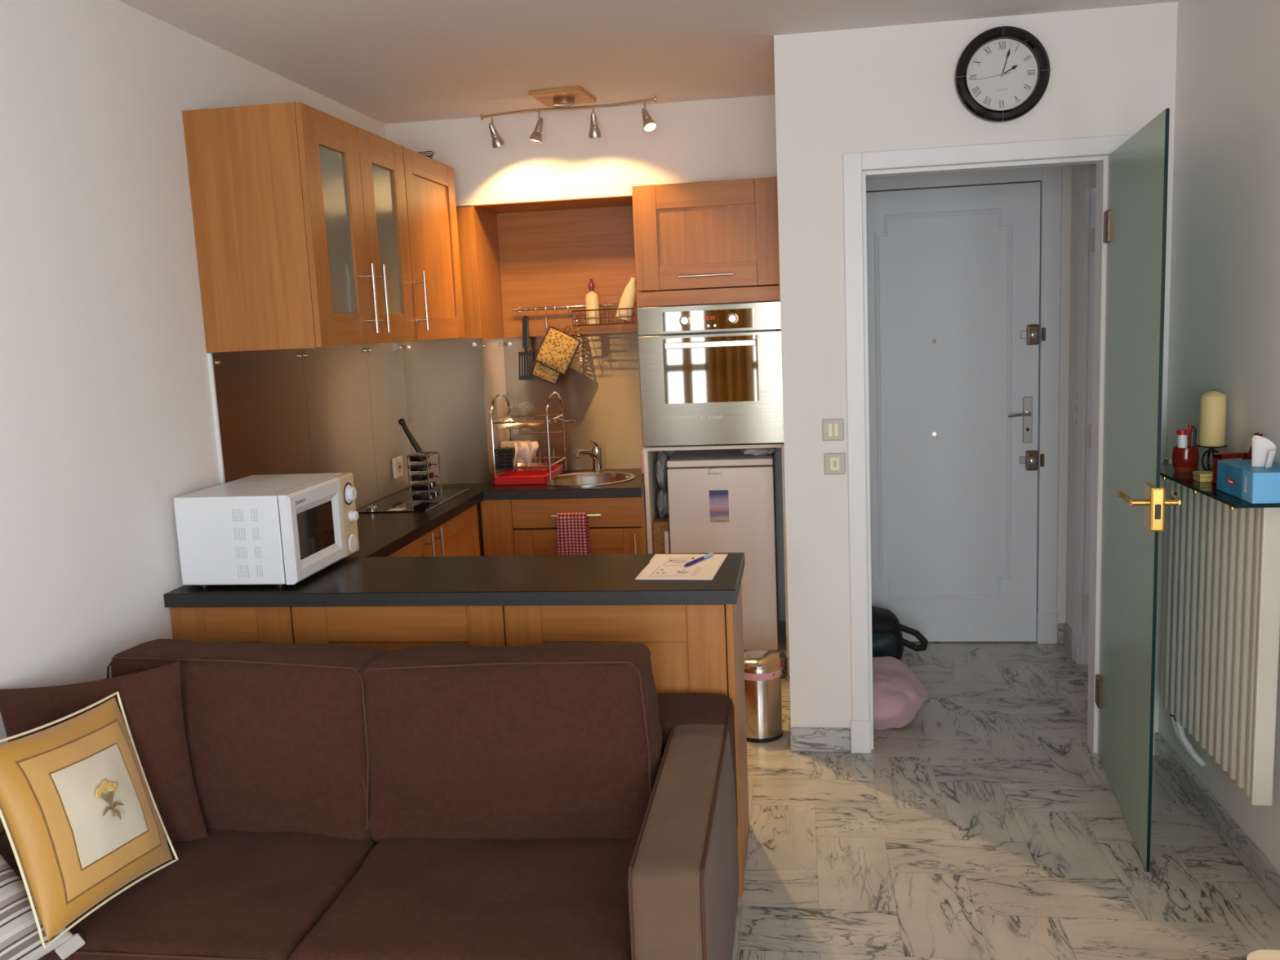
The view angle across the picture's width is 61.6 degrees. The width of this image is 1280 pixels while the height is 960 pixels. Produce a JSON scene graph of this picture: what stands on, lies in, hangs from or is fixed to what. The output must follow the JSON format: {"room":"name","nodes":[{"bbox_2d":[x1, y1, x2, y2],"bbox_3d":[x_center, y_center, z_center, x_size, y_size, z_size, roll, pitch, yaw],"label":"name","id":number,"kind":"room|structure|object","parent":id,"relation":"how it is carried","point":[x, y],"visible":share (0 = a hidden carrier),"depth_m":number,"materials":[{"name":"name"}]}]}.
{"room":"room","nodes":[
{"label":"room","id":0,"kind":"room"},
{"bbox_2d":[0,0,386,744],"bbox_3d":[-1.592,0.100,2.088,0.120,2.540,7.240,-1,8,9],"label":"wall","id":1,"kind":"structure","parent":0,"point":[107,419],"depth_m":2.83,"materials":[{"name":"white paint"}]},
{"bbox_2d":[207,352,225,484],"bbox_3d":[-1.331,-0.061,3.408,0.012,0.679,0.013,-1,8,9],"label":"trim","id":2,"kind":"structure","parent":1,"relation":"attached to","point":[210,359],"depth_m":3.38,"materials":[{"name":"white paint"}]},
{"bbox_2d":[211,348,312,482],"bbox_3d":[-1.284,-0.110,3.726,0.013,0.679,0.635,-1,8,9],"label":"panel","id":3,"kind":"object","parent":1,"relation":"attached to","point":[261,396],"visible":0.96,"depth_m":3.69,"materials":[{"name":"gold metal"}]},
{"bbox_2d":[182,102,416,352],"bbox_3d":[-1.101,-0.825,3.683,0.420,0.727,0.848,-1,8,9],"label":"upper cabinet","id":4,"kind":"object","parent":1,"relation":"attached to","point":[300,210],"visible":1,"depth_m":3.30,"materials":[{"name":"brown wood"}]},
{"bbox_2d":[302,344,378,509],"bbox_3d":[-1.195,-0.203,4.334,0.013,0.679,0.605,-1,8,9],"label":"panel","id":5,"kind":"object","parent":1,"relation":"attached to","point":[336,380],"visible":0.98,"depth_m":4.33,"materials":[{"name":"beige metal"}]},
{"bbox_2d":[365,342,413,499],"bbox_3d":[-1.121,-0.281,4.840,0.013,0.679,0.426,-1,8,9],"label":"panel","id":6,"kind":"object","parent":1,"relation":"attached to","point":[385,366],"visible":0.98,"depth_m":4.81,"materials":[{"name":"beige metal"}]},
{"bbox_2d":[391,455,403,478],"bbox_3d":[-1.101,-0.058,4.885,0.022,0.094,0.090,-1,8,9],"label":"wall socket","id":7,"kind":"object","parent":6,"relation":"attached to","point":[397,462],"visible":1,"depth_m":4.86,"materials":[{"name":"beige plastic"}]},
{"bbox_2d":[397,462,401,472],"bbox_3d":[-1.093,-0.058,4.884,0.002,0.048,0.048,-1,8,9],"label":"socket","id":8,"kind":"object","parent":7,"relation":"attached to","point":[399,464],"depth_m":4.88,"materials":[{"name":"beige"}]},
{"bbox_2d":[402,146,464,341],"bbox_3d":[-0.997,-0.952,4.394,0.420,0.762,0.607,-1,8,9],"label":"upper cabinet","id":9,"kind":"object","parent":1,"relation":"attached to","point":[429,183],"depth_m":4.36,"materials":[{"name":"brown wood"}]},
{"bbox_2d":[384,94,777,207],"bbox_3d":[-0.231,-1.487,5.045,1.769,0.380,0.590,-1,8,9],"label":"wall","id":10,"kind":"structure","parent":0,"point":[727,139],"depth_m":4.74,"materials":[{"name":"white paint"}]},
{"bbox_2d":[118,0,1179,124],"bbox_3d":[-0.081,-1.241,1.662,3.295,0.100,7.240,-1,8,9],"label":"ceiling","id":11,"kind":"structure","parent":0,"point":[386,61],"depth_m":3.54,"materials":[{"name":"white paint"}]},
{"bbox_2d":[480,85,657,147],"bbox_3d":[-0.299,-1.491,4.415,0.758,0.184,0.264,-1,8,9],"label":"track light","id":12,"kind":"object","parent":11,"relation":"attached to","point":[563,98],"visible":1,"depth_m":4.38,"materials":[{"name":"silver metal"}]},
{"bbox_2d":[517,284,786,621],"bbox_3d":[-0.146,-0.261,5.420,1.769,2.160,0.198,-1,8,9],"label":"wall","id":13,"kind":"structure","parent":0,"point":[778,458],"depth_m":5.28,"materials":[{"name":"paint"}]},
{"bbox_2d":[456,195,637,339],"bbox_3d":[-0.385,-0.981,5.032,0.823,0.604,0.402,-1,8,9],"label":"panelling","id":14,"kind":"object","parent":13,"relation":"attached to","point":[537,253],"visible":0.83,"depth_m":5.19,"materials":[{"name":"brown wood"}]},
{"bbox_2d":[512,302,636,319],"bbox_3d":[-0.308,-0.819,5.203,0.630,0.066,0.070,-1,8,9],"label":"utensil rail","id":15,"kind":"object","parent":14,"relation":"attached to","point":[520,309],"visible":0.77,"depth_m":5.20,"materials":[{"name":"silver metal"}]},
{"bbox_2d":[518,315,533,380],"bbox_3d":[-0.561,-0.643,5.241,0.081,0.312,0.012,-1,8,9],"label":"slotted turner","id":16,"kind":"object","parent":15,"relation":"hanging from","point":[525,322],"visible":1,"depth_m":5.24,"materials":[{"name":"black plastic"}]},
{"bbox_2d":[541,317,548,366],"bbox_3d":[-0.453,-0.666,5.201,0.076,0.240,0.076,-1,8,9],"label":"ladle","id":17,"kind":"object","parent":15,"relation":"hanging from","point":[546,328],"visible":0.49,"depth_m":5.20,"materials":[{"name":"grey metal"}]},
{"bbox_2d":[531,360,560,385],"bbox_3d":[-0.443,-0.558,5.214,0.178,0.196,0.049,-2,8,5],"label":"glove","id":18,"kind":"object","parent":15,"relation":"hanging from","point":[544,373],"visible":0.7,"depth_m":5.21,"materials":[{"name":"fabric"}]},
{"bbox_2d":[534,324,580,375],"bbox_3d":[-0.396,-0.621,5.158,0.232,0.238,0.049,-1,9,12],"label":"pot holder","id":19,"kind":"object","parent":15,"relation":"hanging from","point":[557,351],"visible":1,"depth_m":5.14,"materials":[{"name":"fabric"}]},
{"bbox_2d":[568,314,586,362],"bbox_3d":[-0.295,-0.685,5.195,0.063,0.231,0.073,-10,11,-42],"label":"whisk","id":20,"kind":"object","parent":15,"relation":"hanging from","point":[581,354],"visible":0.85,"depth_m":5.18,"materials":[{"name":"silver metal"}]},
{"bbox_2d":[571,307,637,326],"bbox_3d":[-0.164,-0.794,5.125,0.307,0.107,0.116,-1,8,9],"label":"wire basket","id":21,"kind":"object","parent":15,"relation":"hanging from","point":[627,308],"visible":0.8,"depth_m":5.08,"materials":[{"name":"silver metal"}]},
{"bbox_2d":[585,279,599,324],"bbox_3d":[-0.228,-0.851,5.121,0.064,0.213,0.048,-1,8,9],"label":"soap bottle","id":22,"kind":"object","parent":21,"relation":"in","point":[592,302],"visible":0.97,"depth_m":5.11,"materials":[{"name":"beige plastic"}]},
{"bbox_2d":[615,277,635,320],"bbox_3d":[-0.068,-0.857,5.096,0.106,0.205,0.054,-1,9,13],"label":"bottle","id":23,"kind":"object","parent":21,"relation":"in","point":[628,298],"visible":0.94,"depth_m":5.08,"materials":[{"name":"beige plastic"}]},
{"bbox_2d":[502,332,643,470],"bbox_3d":[-0.291,-0.382,5.311,0.763,0.669,0.017,-1,8,9],"label":"panel","id":24,"kind":"object","parent":13,"relation":"attached to","point":[601,393],"visible":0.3,"depth_m":5.31,"materials":[{"name":"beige metal"}]},
{"bbox_2d":[773,1,1177,755],"bbox_3d":[1.208,-0.271,3.757,1.410,2.540,0.121,-1,8,9],"label":"wall","id":25,"kind":"structure","parent":0,"point":[837,93],"depth_m":3.65,"materials":[{"name":"white paint"}]},
{"bbox_2d":[822,418,844,440],"bbox_3d":[0.682,-0.177,3.795,0.075,0.077,0.012,-1,8,9],"label":"light switch","id":26,"kind":"object","parent":25,"relation":"attached to","point":[833,429],"visible":1,"depth_m":3.79,"materials":[{"name":"beige plastic"}]},
{"bbox_2d":[823,453,845,475],"bbox_3d":[0.692,-0.057,3.812,0.075,0.077,0.012,-1,8,9],"label":"light switch","id":27,"kind":"object","parent":25,"relation":"attached to","point":[834,463],"visible":1,"depth_m":3.81,"materials":[{"name":"beige plastic"}]},
{"bbox_2d":[842,133,1132,753],"bbox_3d":[1.201,-0.071,3.787,0.936,2.138,0.125,-1,8,9],"label":"trim","id":28,"kind":"structure","parent":25,"relation":"attached to","point":[853,163],"depth_m":3.72,"materials":[{"name":"white paint"}]},
{"bbox_2d":[954,25,1051,122],"bbox_3d":[1.192,-1.334,3.532,0.303,0.303,0.034,-1,8,9],"label":"wall clock","id":29,"kind":"object","parent":25,"relation":"attached to","point":[1002,73],"visible":1,"depth_m":3.53,"materials":[{"name":"black plastic"}]},
{"bbox_2d":[1095,107,1181,871],"bbox_3d":[1.488,0.016,3.275,0.156,2.068,0.869,0,9,15],"label":"door","id":30,"kind":"structure","parent":25,"relation":"in","point":[1135,220],"depth_m":3.16,"materials":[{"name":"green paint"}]},
{"bbox_2d":[732,641,1279,959],"bbox_3d":[0.329,1.313,1.984,3.895,0.001,7.382,-1,8,9],"label":"floor","id":31,"kind":"structure","parent":0,"point":[987,824],"depth_m":3.23,"materials":[{"name":"stone"}]},
{"bbox_2d":[0,638,738,959],"bbox_3d":[-0.610,0.842,2.551,1.631,0.852,0.995,-1,8,9],"label":"sofa","id":32,"kind":"object","parent":31,"relation":"on","point":[544,801],"visible":0.86,"depth_m":2.44,"materials":[{"name":"brown fabric"}]},
{"bbox_2d":[0,853,84,959],"bbox_3d":[-1.314,0.839,2.018,0.260,0.292,0.386,2,9,27],"label":"cushion","id":33,"kind":"object","parent":32,"relation":"on","point":[20,938],"visible":0.77,"depth_m":2.08,"materials":[{"name":"fabric"}]},
{"bbox_2d":[0,691,178,949],"bbox_3d":[-1.154,0.682,2.227,0.167,0.413,0.427,0,9,14],"label":"cushion","id":34,"kind":"object","parent":32,"relation":"on","point":[83,821],"visible":1,"depth_m":2.15,"materials":[{"name":"yellow fabric"}]},
{"bbox_2d":[0,661,208,843],"bbox_3d":[-1.243,0.664,2.491,0.424,0.462,0.145,-4,8,-8],"label":"cushion","id":35,"kind":"object","parent":32,"relation":"on","point":[151,700],"visible":0.52,"depth_m":2.46,"materials":[{"name":"brown fabric"}]},
{"bbox_2d":[37,827,377,959],"bbox_3d":[-0.972,0.963,2.443,0.671,0.215,0.637,-1,8,9],"label":"seat cushion","id":36,"kind":"object","parent":32,"relation":"on","point":[229,893],"depth_m":2.28,"materials":[{"name":"brown fabric"}]},
{"bbox_2d":[111,638,390,840],"bbox_3d":[-0.963,0.645,2.693,0.719,0.473,0.306,-1,8,9],"label":"cushion","id":37,"kind":"object","parent":32,"relation":"on","point":[282,740],"depth_m":2.54,"materials":[{"name":"brown fabric"}]},
{"bbox_2d":[288,837,637,959],"bbox_3d":[-0.311,0.952,2.342,0.690,0.217,0.638,-1,8,9],"label":"seat cushion","id":38,"kind":"object","parent":32,"relation":"on","point":[397,898],"depth_m":2.22,"materials":[{"name":"brown fabric"}]},
{"bbox_2d":[362,642,662,842],"bbox_3d":[-0.305,0.632,2.591,0.723,0.467,0.308,-1,8,9],"label":"cushion","id":39,"kind":"object","parent":32,"relation":"on","point":[553,742],"depth_m":2.46,"materials":[{"name":"brown fabric"}]},
{"bbox_2d":[387,502,484,556],"bbox_3d":[-0.958,0.595,4.361,0.434,0.847,1.580,-1,8,9],"label":"base cabinet","id":40,"kind":"object","parent":31,"relation":"on","point":[462,535],"visible":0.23,"depth_m":4.48,"materials":[{"name":"brown wood"}]},
{"bbox_2d":[169,582,749,897],"bbox_3d":[-0.510,0.734,3.274,1.636,0.847,0.439,-1,8,9],"label":"base cabinet","id":41,"kind":"object","parent":31,"relation":"on","point":[695,648],"visible":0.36,"depth_m":2.99,"materials":[{"name":"brown wood"}]},
{"bbox_2d":[163,468,744,607],"bbox_3d":[-0.385,0.148,4.167,1.649,0.039,2.433,-1,8,9],"label":"countertop","id":42,"kind":"structure","parent":41,"relation":"on","point":[366,577],"depth_m":3.13,"materials":[{"name":"laminate"}]},
{"bbox_2d":[173,472,359,586],"bbox_3d":[-1.124,0.148,3.316,0.378,0.273,0.459,-1,8,9],"label":"microwave","id":43,"kind":"object","parent":42,"relation":"on","point":[278,530],"visible":1,"depth_m":3.11,"materials":[{"name":"white plastic"}]},
{"bbox_2d":[357,488,468,512],"bbox_3d":[-0.969,0.078,4.609,0.308,0.022,0.566,-1,8,9],"label":"cooktop","id":44,"kind":"object","parent":42,"relation":"in","point":[396,503],"visible":0.96,"depth_m":4.52,"materials":[{"name":"black glass"}]},
{"bbox_2d":[406,450,445,503],"bbox_3d":[-0.913,-0.012,4.533,0.129,0.207,0.146,0,9,16],"label":"stand","id":45,"kind":"object","parent":44,"relation":"on","point":[424,487],"visible":1,"depth_m":4.50,"materials":[{"name":"silver metal"}]},
{"bbox_2d":[398,418,422,453],"bbox_3d":[-0.970,-0.187,4.531,0.100,0.147,0.026,0,9,19],"label":"ladle","id":46,"kind":"object","parent":45,"relation":"on","point":[402,422],"visible":1,"depth_m":4.52,"materials":[{"name":"black plastic"}]},
{"bbox_2d":[490,391,574,484],"bbox_3d":[-0.478,-0.211,5.090,0.384,0.410,0.386,-1,8,9],"label":"dish rack","id":47,"kind":"object","parent":42,"relation":"on","point":[542,474],"visible":0.92,"depth_m":5.04,"materials":[{"name":"silver metal"}]},
{"bbox_2d":[493,446,517,470],"bbox_3d":[-0.625,-0.102,5.008,0.086,0.100,0.072,-1,8,9],"label":"basket","id":48,"kind":"object","parent":47,"relation":"on","point":[505,456],"visible":0.85,"depth_m":4.98,"materials":[{"name":"black plastic"}]},
{"bbox_2d":[501,440,530,463],"bbox_3d":[-0.586,-0.132,5.087,0.140,0.105,0.025,-1,8,9],"label":"chopping board","id":49,"kind":"object","parent":47,"relation":"in","point":[510,443],"visible":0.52,"depth_m":5.08,"materials":[{"name":"beige wood"}]},
{"bbox_2d":[512,440,538,471],"bbox_3d":[-0.531,-0.108,4.971,0.132,0.139,0.044,-1,8,9],"label":"cloth","id":50,"kind":"object","parent":47,"relation":"hanging from","point":[526,451],"visible":1,"depth_m":4.96,"materials":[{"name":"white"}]},
{"bbox_2d":[493,464,563,484],"bbox_3d":[-0.527,-0.025,5.119,0.247,0.039,0.372,-1,8,9],"label":"drip tray","id":51,"kind":"object","parent":47,"relation":"on","point":[523,476],"depth_m":5.00,"materials":[{"name":"red plastic"}]},
{"bbox_2d":[530,448,541,468],"bbox_3d":[-0.492,-0.101,5.065,0.056,0.085,0.056,-1,8,9],"label":"glass tumbler","id":52,"kind":"object","parent":47,"relation":"on","point":[536,460],"visible":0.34,"depth_m":5.05,"materials":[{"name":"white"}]},
{"bbox_2d":[542,447,554,466],"bbox_3d":[-0.434,-0.111,5.117,0.056,0.085,0.056,-1,8,9],"label":"glass tumbler","id":53,"kind":"object","parent":47,"relation":"in","point":[544,449],"visible":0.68,"depth_m":5.10,"materials":[{"name":"white"}]},
{"bbox_2d":[543,471,635,486],"bbox_3d":[-0.240,0.065,5.033,0.444,0.151,0.444,-1,8,9],"label":"sink","id":54,"kind":"object","parent":42,"relation":"in","point":[596,477],"visible":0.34,"depth_m":5.19,"materials":[{"name":"silver metal"}]},
{"bbox_2d":[575,440,603,471],"bbox_3d":[-0.251,-0.113,5.208,0.056,0.163,0.190,4,10,36],"label":"tap","id":55,"kind":"object","parent":42,"relation":"on","point":[596,453],"visible":0.99,"depth_m":5.24,"materials":[{"name":"silver metal"}]},
{"bbox_2d":[640,449,644,473],"bbox_3d":[0.016,-0.088,5.126,0.024,0.114,0.024,-1,8,9],"label":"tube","id":56,"kind":"object","parent":42,"relation":"on","point":[642,451],"visible":0.62,"depth_m":5.12,"materials":[{"name":"pink plastic"}]},
{"bbox_2d":[635,554,728,579],"bbox_3d":[0.126,0.248,3.146,0.227,0.011,0.325,-1,9,12],"label":"sheet","id":57,"kind":"object","parent":42,"relation":"on","point":[660,566],"visible":0.97,"depth_m":3.13,"materials":[{"name":"white paper"}]},
{"bbox_2d":[683,552,713,566],"bbox_3d":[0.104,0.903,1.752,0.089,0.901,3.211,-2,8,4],"label":"pen","id":58,"kind":"object","parent":42,"relation":"on","point":[710,554],"visible":1,"depth_m":3.19,"materials":[{"name":"blue plastic"}]},
{"bbox_2d":[480,493,647,555],"bbox_3d":[-0.303,0.464,5.052,0.734,0.847,0.540,-1,8,9],"label":"base cabinet","id":59,"kind":"object","parent":31,"relation":"on","point":[501,519],"visible":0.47,"depth_m":4.79,"materials":[{"name":"brown wood"}]},
{"bbox_2d":[556,511,590,555],"bbox_3d":[-0.292,0.297,4.757,0.137,0.312,0.051,-1,8,9],"label":"tea towel","id":60,"kind":"object","parent":59,"relation":"hanging from","point":[573,532],"visible":0.72,"depth_m":4.73,"materials":[{"name":"red fabric"}]},
{"bbox_2d":[631,177,789,675],"bbox_3d":[0.357,-0.224,4.945,0.628,2.178,0.576,-1,8,9],"label":"kitchen cabinet","id":61,"kind":"object","parent":31,"relation":"on","point":[718,233],"depth_m":4.59,"materials":[{"name":"brown wood"}]},
{"bbox_2d":[652,514,670,553],"bbox_3d":[0.128,0.462,5.050,0.072,0.598,0.320,-1,8,9],"label":"cork board","id":62,"kind":"object","parent":61,"relation":"in","point":[660,525],"visible":0.22,"depth_m":4.86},
{"bbox_2d":[656,485,668,517],"bbox_3d":[0.112,0.094,4.981,0.063,0.146,0.262,-1,8,9],"label":"plastic bag","id":63,"kind":"object","parent":62,"relation":"on","point":[662,501],"visible":0.81,"depth_m":4.90,"materials":[{"name":"grey plastic"}]},
{"bbox_2d":[655,450,668,488],"bbox_3d":[0.106,-0.053,4.965,0.062,0.174,0.256,-1,8,9],"label":"plastic bag","id":64,"kind":"object","parent":63,"relation":"on","point":[661,468],"visible":0.91,"depth_m":4.89,"materials":[{"name":"grey plastic"}]},
{"bbox_2d":[636,301,783,446],"bbox_3d":[0.341,-0.488,4.885,0.622,0.608,0.558,-1,8,9],"label":"oven","id":65,"kind":"object","parent":61,"relation":"in","point":[709,374],"visible":1,"depth_m":4.65,"materials":[{"name":"silver metal"}]},
{"bbox_2d":[666,448,778,650],"bbox_3d":[0.404,0.310,5.042,0.470,0.880,0.491,-1,8,9],"label":"fridge","id":66,"kind":"object","parent":61,"relation":"in","point":[749,480],"visible":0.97,"depth_m":4.79,"materials":[{"name":"white metal"}]},
{"bbox_2d":[709,489,728,522],"bbox_3d":[0.352,0.116,4.769,0.085,0.144,0.001,-1,8,9],"label":"postcard","id":67,"kind":"object","parent":66,"relation":"attached to","point":[718,499],"visible":1,"depth_m":4.77},
{"bbox_2d":[739,448,777,456],"bbox_3d":[0.537,-0.135,4.848,0.159,0.042,0.198,-4,8,-11],"label":"bag","id":68,"kind":"object","parent":66,"relation":"on","point":[755,451],"visible":0.63,"depth_m":4.79,"materials":[{"name":"grey plastic"}]},
{"bbox_2d":[743,649,786,742],"bbox_3d":[0.467,0.825,4.147,0.200,0.326,0.183,-1,8,9],"label":"pedal bin","id":69,"kind":"object","parent":31,"relation":"on","point":[764,670],"visible":0.7,"depth_m":4.07,"materials":[{"name":"silver metal"}]},
{"bbox_2d":[871,606,928,660],"bbox_3d":[1.027,0.717,4.949,0.576,0.295,0.394,-1,8,9],"label":"bag","id":70,"kind":"object","parent":31,"relation":"on","point":[887,640],"visible":0.38,"depth_m":4.80,"materials":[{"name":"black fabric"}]},
{"bbox_2d":[872,656,928,729],"bbox_3d":[0.941,0.852,4.307,0.414,0.218,0.511,-1,8,9],"label":"bag","id":71,"kind":"object","parent":31,"relation":"on","point":[898,693],"visible":0.52,"depth_m":4.13,"materials":[{"name":"pink fabric"}]},
{"bbox_2d":[1246,949,1279,959],"bbox_3d":[1.249,1.097,1.621,0.440,0.450,0.600,-1,8,9],"label":"side table","id":72,"kind":"object","parent":31,"relation":"on","point":[1264,954],"visible":1,"depth_m":1.89,"materials":[{"name":"beige"}]},
{"bbox_2d":[1057,164,1071,622],"bbox_3d":[1.406,-0.482,5.139,1.179,2.540,0.238,-1,8,9],"label":"wall","id":73,"kind":"structure","parent":0,"point":[1066,170],"depth_m":4.95,"materials":[{"name":"white paint"}]},
{"bbox_2d":[866,182,1045,641],"bbox_3d":[1.449,-0.273,5.035,0.854,2.141,0.105,-1,8,9],"label":"door","id":74,"kind":"structure","parent":73,"relation":"in","point":[953,273],"depth_m":5.03,"materials":[{"name":"white paint"}]},
{"bbox_2d":[866,165,1062,644],"bbox_3d":[1.448,-0.311,5.059,1.000,2.222,0.078,-1,8,9],"label":"trim","id":75,"kind":"structure","parent":73,"relation":"attached to","point":[1050,178],"depth_m":4.92,"materials":[{"name":"white paint"}]},
{"bbox_2d":[1065,0,1279,873],"bbox_3d":[1.784,0.022,1.582,0.600,2.540,7.240,-1,8,9],"label":"wall","id":76,"kind":"structure","parent":0,"point":[1224,316],"depth_m":3.12,"materials":[{"name":"white paint"}]},
{"bbox_2d":[1057,622,1071,653],"bbox_3d":[1.990,0.746,5.004,0.039,0.100,0.227,-1,8,9],"label":"baseboard","id":77,"kind":"structure","parent":76,"relation":"attached to","point":[1064,632],"depth_m":5.08,"materials":[{"name":"stone"}]},
{"bbox_2d":[1071,164,1096,664],"bbox_3d":[1.913,-0.178,4.252,0.128,2.150,0.980,-1,8,9],"label":"door frame","id":78,"kind":"structure","parent":76,"relation":"attached to","point":[1080,632],"depth_m":4.66,"materials":[{"name":"white paint"}]},
{"bbox_2d":[1086,227,1095,615],"bbox_3d":[1.917,-0.138,4.265,0.057,2.052,0.786,-1,8,9],"label":"hinges","id":79,"kind":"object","parent":76,"relation":"in","point":[1093,228],"depth_m":4.64,"materials":[{"name":"white paint"}]},
{"bbox_2d":[1154,732,1279,909],"bbox_3d":[1.431,1.350,1.092,0.013,0.088,5.543,-1,8,9],"label":"baseboard","id":80,"kind":"structure","parent":76,"relation":"attached to","point":[1262,870],"depth_m":3.20,"materials":[{"name":"stone"}]},
{"bbox_2d":[1160,462,1279,509],"bbox_3d":[1.607,0.019,3.000,0.170,0.030,0.736,-1,8,9],"label":"glass shelf","id":81,"kind":"object","parent":76,"relation":"attached to","point":[1209,489],"visible":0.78,"depth_m":2.95,"materials":[{"name":"teal"}]},
{"bbox_2d":[1171,445,1199,472],"bbox_3d":[1.619,-0.062,3.188,0.074,0.074,0.074,-1,8,9],"label":"pot","id":82,"kind":"object","parent":81,"relation":"on","point":[1183,460],"visible":0.96,"depth_m":3.16,"materials":[{"name":"red ceramic"}]},
{"bbox_2d":[1177,429,1187,448],"bbox_3d":[1.604,-0.091,3.176,0.033,0.117,0.031,-1,8,9],"label":"glue stick","id":83,"kind":"object","parent":82,"relation":"in","point":[1182,434],"visible":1,"depth_m":3.16,"materials":[{"name":"white plastic"}]},
{"bbox_2d":[1187,424,1191,448],"bbox_3d":[1.623,-0.099,3.169,0.009,0.128,0.015,3,10,34],"label":"pen","id":84,"kind":"object","parent":82,"relation":"in","point":[1189,425],"visible":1,"depth_m":3.16,"materials":[{"name":"red plastic"}]},
{"bbox_2d":[1187,424,1196,448],"bbox_3d":[1.629,-0.100,3.172,0.025,0.129,0.010,-1,8,9],"label":"key","id":85,"kind":"object","parent":82,"relation":"in","point":[1193,426],"visible":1,"depth_m":3.16,"materials":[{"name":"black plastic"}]},
{"bbox_2d":[1192,471,1212,482],"bbox_3d":[1.587,-0.010,3.014,0.048,0.024,0.057,-1,8,9],"label":"box","id":86,"kind":"object","parent":81,"relation":"on","point":[1199,476],"visible":0.76,"depth_m":2.99,"materials":[{"name":"yellow"}]},
{"bbox_2d":[1195,444,1226,471],"bbox_3d":[1.648,-0.057,3.098,0.080,0.087,0.080,-1,8,9],"label":"candle holder","id":87,"kind":"object","parent":81,"relation":"on","point":[1211,449],"visible":0.5,"depth_m":3.10,"materials":[{"name":"black metal"}]},
{"bbox_2d":[1198,388,1226,446],"bbox_3d":[1.643,-0.180,3.080,0.067,0.163,0.067,-1,8,9],"label":"candle","id":88,"kind":"object","parent":87,"relation":"on","point":[1212,418],"visible":1,"depth_m":3.06,"materials":[{"name":"yellow wax"}]},
{"bbox_2d":[1211,452,1248,483],"bbox_3d":[1.633,-0.034,2.968,0.092,0.082,0.035,-1,8,9],"label":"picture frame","id":89,"kind":"object","parent":81,"relation":"on","point":[1216,456],"visible":0.53,"depth_m":2.96,"materials":[{"name":"red plastic"}]},
{"bbox_2d":[1216,435,1279,503],"bbox_3d":[1.581,-0.037,2.744,0.118,0.157,0.230,-1,8,9],"label":"tissue box","id":90,"kind":"object","parent":81,"relation":"on","point":[1256,480],"visible":1,"depth_m":2.71,"materials":[{"name":"blue cardboard"}]},
{"bbox_2d":[1245,432,1262,459],"bbox_3d":[1.653,-0.056,2.896,0.023,0.146,0.062,-7,9,-27],"label":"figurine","id":91,"kind":"object","parent":81,"relation":"on","point":[1249,454],"visible":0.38,"depth_m":2.90,"materials":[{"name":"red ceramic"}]},
{"bbox_2d":[1161,457,1279,805],"bbox_3d":[1.676,0.451,3.122,0.089,0.943,0.792,-1,8,9],"label":"radiator","id":92,"kind":"object","parent":76,"relation":"attached to","point":[1222,630],"visible":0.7,"depth_m":2.95,"materials":[{"name":"metal"}]},
{"bbox_3d":[-0.875,-0.192,5.238,0.379,2.140,0.388,-1,8,9],"label":"wall","id":93,"kind":"structure","parent":0,"visible":0},
{"bbox_2d":[401,337,490,484],"bbox_3d":[-0.907,-0.316,5.018,0.379,0.679,0.014,-1,8,9],"label":"panel","id":94,"kind":"object","parent":93,"relation":"attached to","point":[444,384],"visible":0.98,"depth_m":5.02,"materials":[{"name":"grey metal"}]},
{"bbox_2d":[480,337,509,482],"bbox_3d":[-0.688,-0.345,5.182,0.013,0.669,0.378,-1,8,9],"label":"panel","id":95,"kind":"object","parent":93,"relation":"attached to","point":[492,349],"visible":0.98,"depth_m":5.15,"materials":[{"name":"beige metal"}]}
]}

